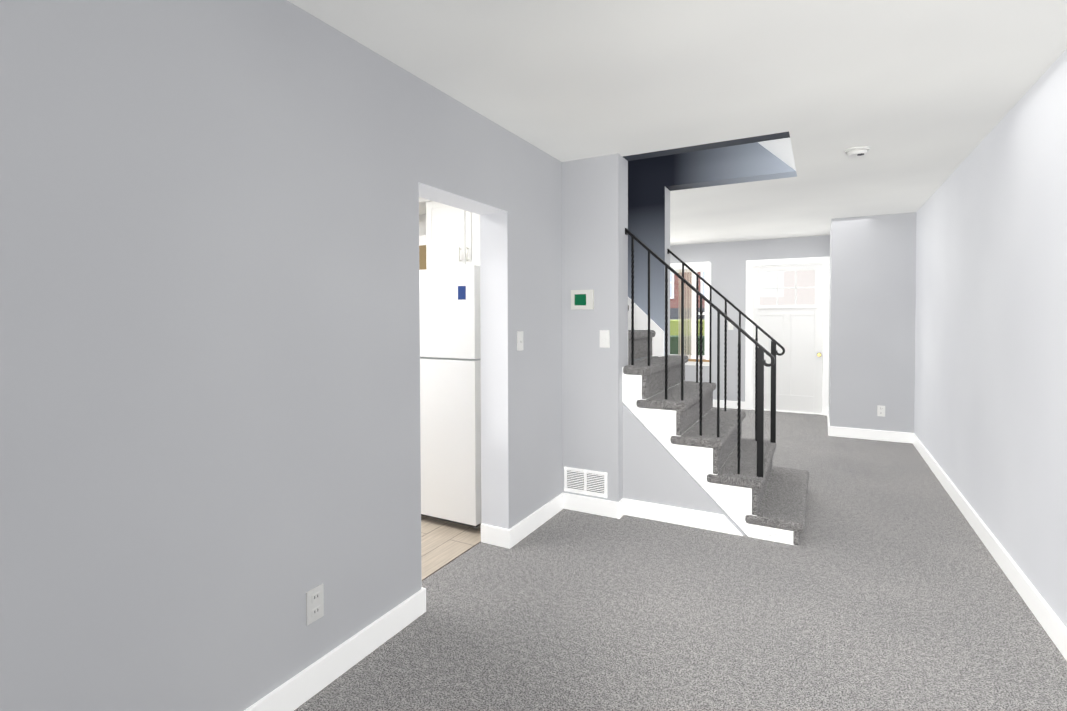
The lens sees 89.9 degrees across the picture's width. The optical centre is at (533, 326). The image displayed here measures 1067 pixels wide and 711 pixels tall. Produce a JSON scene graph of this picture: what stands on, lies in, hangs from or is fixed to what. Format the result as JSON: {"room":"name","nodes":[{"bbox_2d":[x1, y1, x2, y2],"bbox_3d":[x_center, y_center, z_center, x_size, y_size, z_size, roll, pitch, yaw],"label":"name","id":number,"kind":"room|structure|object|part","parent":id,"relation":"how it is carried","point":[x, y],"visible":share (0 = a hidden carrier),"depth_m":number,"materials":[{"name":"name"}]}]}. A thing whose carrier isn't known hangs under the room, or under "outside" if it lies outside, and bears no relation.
{"room":"living room","nodes":[
{"label":"living room","id":0,"kind":"room"},
{"bbox_2d":[0,0,562,710],"bbox_3d":[-1.029,0.112,1.688,0.190,2.440,5.000,0,1,28],"label":"wall","id":1,"kind":"structure","parent":0,"point":[210,470],"depth_m":1.64,"materials":[{"name":"paint"}]},
{"bbox_2d":[306,584,323,625],"bbox_3d":[-0.789,1.007,1.934,0.010,0.118,0.072,0,1,28],"label":"outlet","id":2,"kind":"object","parent":1,"relation":"attached to","point":[315,604],"visible":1,"depth_m":1.93,"materials":[{"name":"white plastic"}]},
{"bbox_2d":[244,587,425,710],"bbox_3d":[-1.262,1.290,1.051,0.020,0.110,3.216,0,1,28],"label":"baseboard","id":3,"kind":"structure","parent":1,"relation":"attached to","point":[304,686],"depth_m":2.03,"materials":[{"name":"white paint"}]},
{"bbox_2d":[517,331,522,350],"bbox_3d":[-0.076,0.090,3.238,0.016,0.118,0.072,0,1,28],"label":"light switch","id":4,"kind":"object","parent":1,"relation":"attached to","point":[519,340],"visible":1,"depth_m":3.23,"materials":[{"name":"white plastic"}]},
{"bbox_2d":[504,493,563,548],"bbox_3d":[0.034,1.241,3.457,0.016,0.110,0.756,0,1,28],"label":"baseboard","id":5,"kind":"structure","parent":1,"relation":"attached to","point":[513,535],"depth_m":3.37,"materials":[{"name":"white paint"}]},
{"bbox_2d":[421,516,480,580],"bbox_3d":[-2.135,1.320,2.423,2.440,0.004,4.800,0,1,28],"label":"floor","id":6,"kind":"structure","parent":0,"point":[443,543],"depth_m":3.22,"materials":[{"name":"brown wood"}]},
{"bbox_2d":[419,265,480,528],"bbox_3d":[-0.508,0.451,3.776,0.711,1.672,0.701,0,1,28],"label":"refrigerator","id":7,"kind":"object","parent":6,"relation":"on","point":[450,391],"visible":0.52,"depth_m":3.39,"materials":[{"name":"white metal"}]},
{"bbox_2d":[480,300,481,523],"bbox_3d":[-1.067,0.110,1.822,0.004,2.440,4.800,0,1,28],"label":"wall","id":8,"kind":"structure","parent":0,"point":[480,354],"depth_m":3.21,"materials":[{"name":"white paint"}]},
{"bbox_2d":[562,154,621,501],"bbox_3d":[0.404,0.070,3.709,0.414,2.440,0.080,0,1,28],"label":"wall pier","id":9,"kind":"object","parent":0,"point":[591,367],"visible":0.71,"depth_m":3.66,"materials":[{"name":"paint"}]},
{"bbox_2d":[571,290,593,309],"bbox_3d":[0.337,-0.182,3.681,0.164,0.135,0.024,0,1,28],"label":"thermostat","id":10,"kind":"object","parent":9,"relation":"attached to","point":[582,299],"visible":1,"depth_m":3.67,"materials":[{"name":"white plastic"}]},
{"bbox_2d":[564,467,606,497],"bbox_3d":[0.360,1.080,3.704,0.317,0.170,0.008,0,1,28],"label":"air vent register","id":11,"kind":"object","parent":9,"relation":"attached to","point":[586,482],"visible":1,"depth_m":3.70,"materials":[{"name":"white paint"}]},
{"bbox_2d":[600,330,609,347],"bbox_3d":[0.479,0.086,3.614,0.072,0.118,0.016,0,1,28],"label":"light switch","id":12,"kind":"object","parent":9,"relation":"attached to","point":[604,338],"visible":1,"depth_m":3.61,"materials":[{"name":"white plastic"}]},
{"bbox_2d":[419,132,795,497],"bbox_3d":[0.038,-1.276,4.581,4.185,5.100,1.164,0,1,28],"label":"wall","id":13,"kind":"structure","parent":0,"point":[626,159],"depth_m":3.66,"materials":[{"name":"paint"}]},
{"bbox_2d":[419,245,425,269],"bbox_3d":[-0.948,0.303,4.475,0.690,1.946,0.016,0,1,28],"label":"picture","id":14,"kind":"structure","parent":13,"relation":"attached to","point":[422,257],"depth_m":4.43,"materials":[{"name":"beige"}]},
{"bbox_2d":[419,235,425,245],"bbox_3d":[-0.948,0.263,4.473,0.850,2.026,0.018,0,1,28],"label":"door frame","id":15,"kind":"structure","parent":13,"relation":"attached to","point":[422,240],"depth_m":4.43,"materials":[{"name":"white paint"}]},
{"bbox_2d":[426,201,479,268],"bbox_3d":[-0.408,-0.672,3.947,0.710,0.500,0.393,0,1,28],"label":"upper cabinet","id":16,"kind":"object","parent":13,"relation":"attached to","point":[452,237],"visible":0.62,"depth_m":3.87,"materials":[{"name":"white wood"}]},
{"bbox_2d":[564,493,742,535],"bbox_3d":[0.765,1.237,3.532,1.152,0.110,0.108,0,1,28],"label":"baseboard","id":17,"kind":"structure","parent":13,"relation":"attached to","point":[641,509],"depth_m":3.56,"materials":[{"name":"white paint"}]},
{"bbox_2d":[287,0,1066,244],"bbox_3d":[0.185,-1.233,3.880,5.510,0.160,10.060,0,1,28],"label":"ceiling","id":18,"kind":"structure","parent":0,"point":[920,98],"depth_m":2.43,"materials":[{"name":"white paint"}]},
{"bbox_2d":[419,197,431,214],"bbox_3d":[-1.099,-1.042,4.319,2.436,0.230,0.386,0,1,28],"label":"soffit","id":19,"kind":"structure","parent":18,"relation":"attached to","point":[422,205],"depth_m":4.09,"materials":[{"name":"white paint"}]},
{"bbox_2d":[844,146,869,157],"bbox_3d":[2.112,-1.131,3.490,0.144,0.041,0.144,0,1,28],"label":"smoke detector","id":20,"kind":"object","parent":18,"relation":"attached to","point":[857,152],"visible":0.98,"depth_m":3.45,"materials":[{"name":"white plastic"}]},
{"bbox_2d":[294,407,1066,710],"bbox_3d":[0.193,1.387,3.929,5.510,0.200,10.060,0,1,28],"label":"floor carpet","id":21,"kind":"object","parent":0,"point":[885,584],"visible":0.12,"depth_m":2.40,"materials":[{"name":"grey carpet"}]},
{"bbox_2d":[622,297,808,545],"bbox_3d":[0.354,-0.163,4.470,3.460,2.878,1.244,0,1,28],"label":"staircase","id":22,"kind":"structure","parent":21,"relation":"on","point":[770,504],"depth_m":3.56,"materials":[{"name":"grey carpet"}]},
{"bbox_2d":[625,228,774,476],"bbox_3d":[1.058,0.130,3.488,0.949,1.604,0.040,0,1,28],"label":"railing","id":23,"kind":"object","parent":22,"relation":"on","point":[761,361],"visible":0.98,"depth_m":3.44,"materials":[{"name":"black metal"}]},
{"bbox_3d":[1.328,0.778,3.928,1.155,1.010,1.163,0,1,28],"label":"stringer trim","id":24,"kind":"part","parent":22,"relation":"part of","materials":[{"name":"white paint"}]},
{"bbox_2d":[667,249,784,442],"bbox_3d":[1.553,0.128,4.369,0.913,1.571,0.040,0,1,28],"label":"railing","id":25,"kind":"object","parent":22,"relation":"on","point":[774,351],"visible":0.85,"depth_m":4.30,"materials":[{"name":"black metal"}]},
{"bbox_2d":[623,404,745,535],"bbox_3d":[1.230,0.905,3.985,0.789,0.754,1.144,0,1,28],"label":"wall","id":26,"kind":"structure","parent":0,"point":[654,470],"depth_m":3.56,"materials":[{"name":"paint"}]},
{"bbox_2d":[628,142,796,361],"bbox_3d":[0.218,-1.235,5.042,4.065,5.000,0.183,0,1,28],"label":"wall","id":27,"kind":"structure","parent":0,"point":[653,182],"depth_m":4.49,"materials":[{"name":"paint"}]},
{"bbox_2d":[670,235,829,401],"bbox_3d":[2.506,-0.021,8.199,5.110,2.440,0.300,0,1,28],"label":"wall","id":28,"kind":"structure","parent":0,"point":[727,260],"depth_m":7.81,"materials":[{"name":"paint"}]},
{"bbox_2d":[670,262,711,365],"bbox_3d":[1.959,-0.185,8.374,1.620,1.545,0.265,0,1,28],"label":"window","id":29,"kind":"structure","parent":28,"relation":"in","point":[698,267],"depth_m":8.08,"materials":[{"name":"white paint"}]},
{"bbox_2d":[713,400,744,408],"bbox_3d":[1.626,1.141,8.517,3.275,0.110,0.016,0,1,28],"label":"baseboard","id":30,"kind":"structure","parent":28,"relation":"attached to","point":[729,404],"depth_m":7.84,"materials":[{"name":"white paint"}]},
{"bbox_2d":[728,322,732,329],"bbox_3d":[2.884,-0.002,7.816,0.072,0.118,0.016,0,1,28],"label":"light switch","id":31,"kind":"object","parent":28,"relation":"attached to","point":[730,326],"visible":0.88,"depth_m":7.82,"materials":[{"name":"white plastic"}]},
{"bbox_2d":[752,264,822,413],"bbox_3d":[3.567,0.170,7.519,0.901,2.053,0.075,0,1,28],"label":"front door","id":32,"kind":"structure","parent":28,"relation":"in","point":[788,308],"depth_m":7.49,"materials":[{"name":"white paint"}]},
{"bbox_2d":[745,257,829,415],"bbox_3d":[3.604,0.132,7.599,1.065,2.150,0.318,0,1,28],"label":"door frame","id":33,"kind":"structure","parent":28,"relation":"attached to","point":[750,264],"depth_m":7.43,"materials":[{"name":"white paint"}]},
{"bbox_2d":[829,212,915,432],"bbox_3d":[4.012,0.007,6.432,0.780,2.440,1.380,0,1,28],"label":"wall","id":34,"kind":"structure","parent":0,"point":[872,294],"depth_m":5.82,"materials":[{"name":"paint"}]},
{"bbox_2d":[827,408,831,435],"bbox_3d":[3.666,1.170,6.633,0.026,0.110,1.396,0,1,28],"label":"baseboard","id":35,"kind":"structure","parent":34,"relation":"attached to","point":[829,427],"depth_m":6.03,"materials":[{"name":"white paint"}]},
{"bbox_2d":[832,426,911,442],"bbox_3d":[3.677,1.185,5.846,0.720,0.110,0.020,0,1,28],"label":"baseboard","id":36,"kind":"structure","parent":34,"relation":"attached to","point":[881,435],"depth_m":5.83,"materials":[{"name":"white paint"}]},
{"bbox_2d":[877,405,884,416],"bbox_3d":[3.769,0.920,5.792,0.072,0.118,0.010,0,1,28],"label":"electrical outlet","id":37,"kind":"object","parent":34,"relation":"attached to","point":[880,410],"visible":1,"depth_m":5.79,"materials":[{"name":"white plastic"}]},
{"bbox_2d":[914,49,1066,627],"bbox_3d":[2.526,0.083,2.644,0.200,2.440,10.060,0,1,28],"label":"wall","id":38,"kind":"structure","parent":0,"point":[990,417],"depth_m":2.84,"materials":[{"name":"paint"}]},
{"bbox_2d":[908,433,1066,660],"bbox_3d":[2.082,1.261,2.067,0.020,0.110,8.180,0,1,28],"label":"baseboard","id":39,"kind":"structure","parent":38,"relation":"attached to","point":[1053,626],"depth_m":2.78,"materials":[{"name":"white paint"}]},
{"bbox_3d":[4.617,0.852,18.351,70.000,2.100,19.540,0,1,28],"label":"lawn","id":40,"kind":"structure","parent":0,"visible":0},
{"bbox_2d":[670,272,704,318],"bbox_3d":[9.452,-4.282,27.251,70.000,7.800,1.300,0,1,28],"label":"houses","id":41,"kind":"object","parent":40,"relation":"on","point":[673,298],"depth_m":27.74,"materials":[{"name":"red brick"}]},
{"bbox_2d":[670,320,704,335],"bbox_3d":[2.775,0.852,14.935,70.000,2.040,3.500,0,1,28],"label":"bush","id":42,"kind":"object","parent":40,"relation":"on","point":[672,324],"depth_m":12.60,"materials":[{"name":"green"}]},
{"bbox_2d":[670,335,822,373],"bbox_3d":[1.780,1.069,10.987,20.000,1.760,0.800,0,1,28],"label":"hedge","id":43,"kind":"object","parent":40,"relation":"on","point":[673,341],"depth_m":10.02,"materials":[{"name":"green plant"}]}
]}

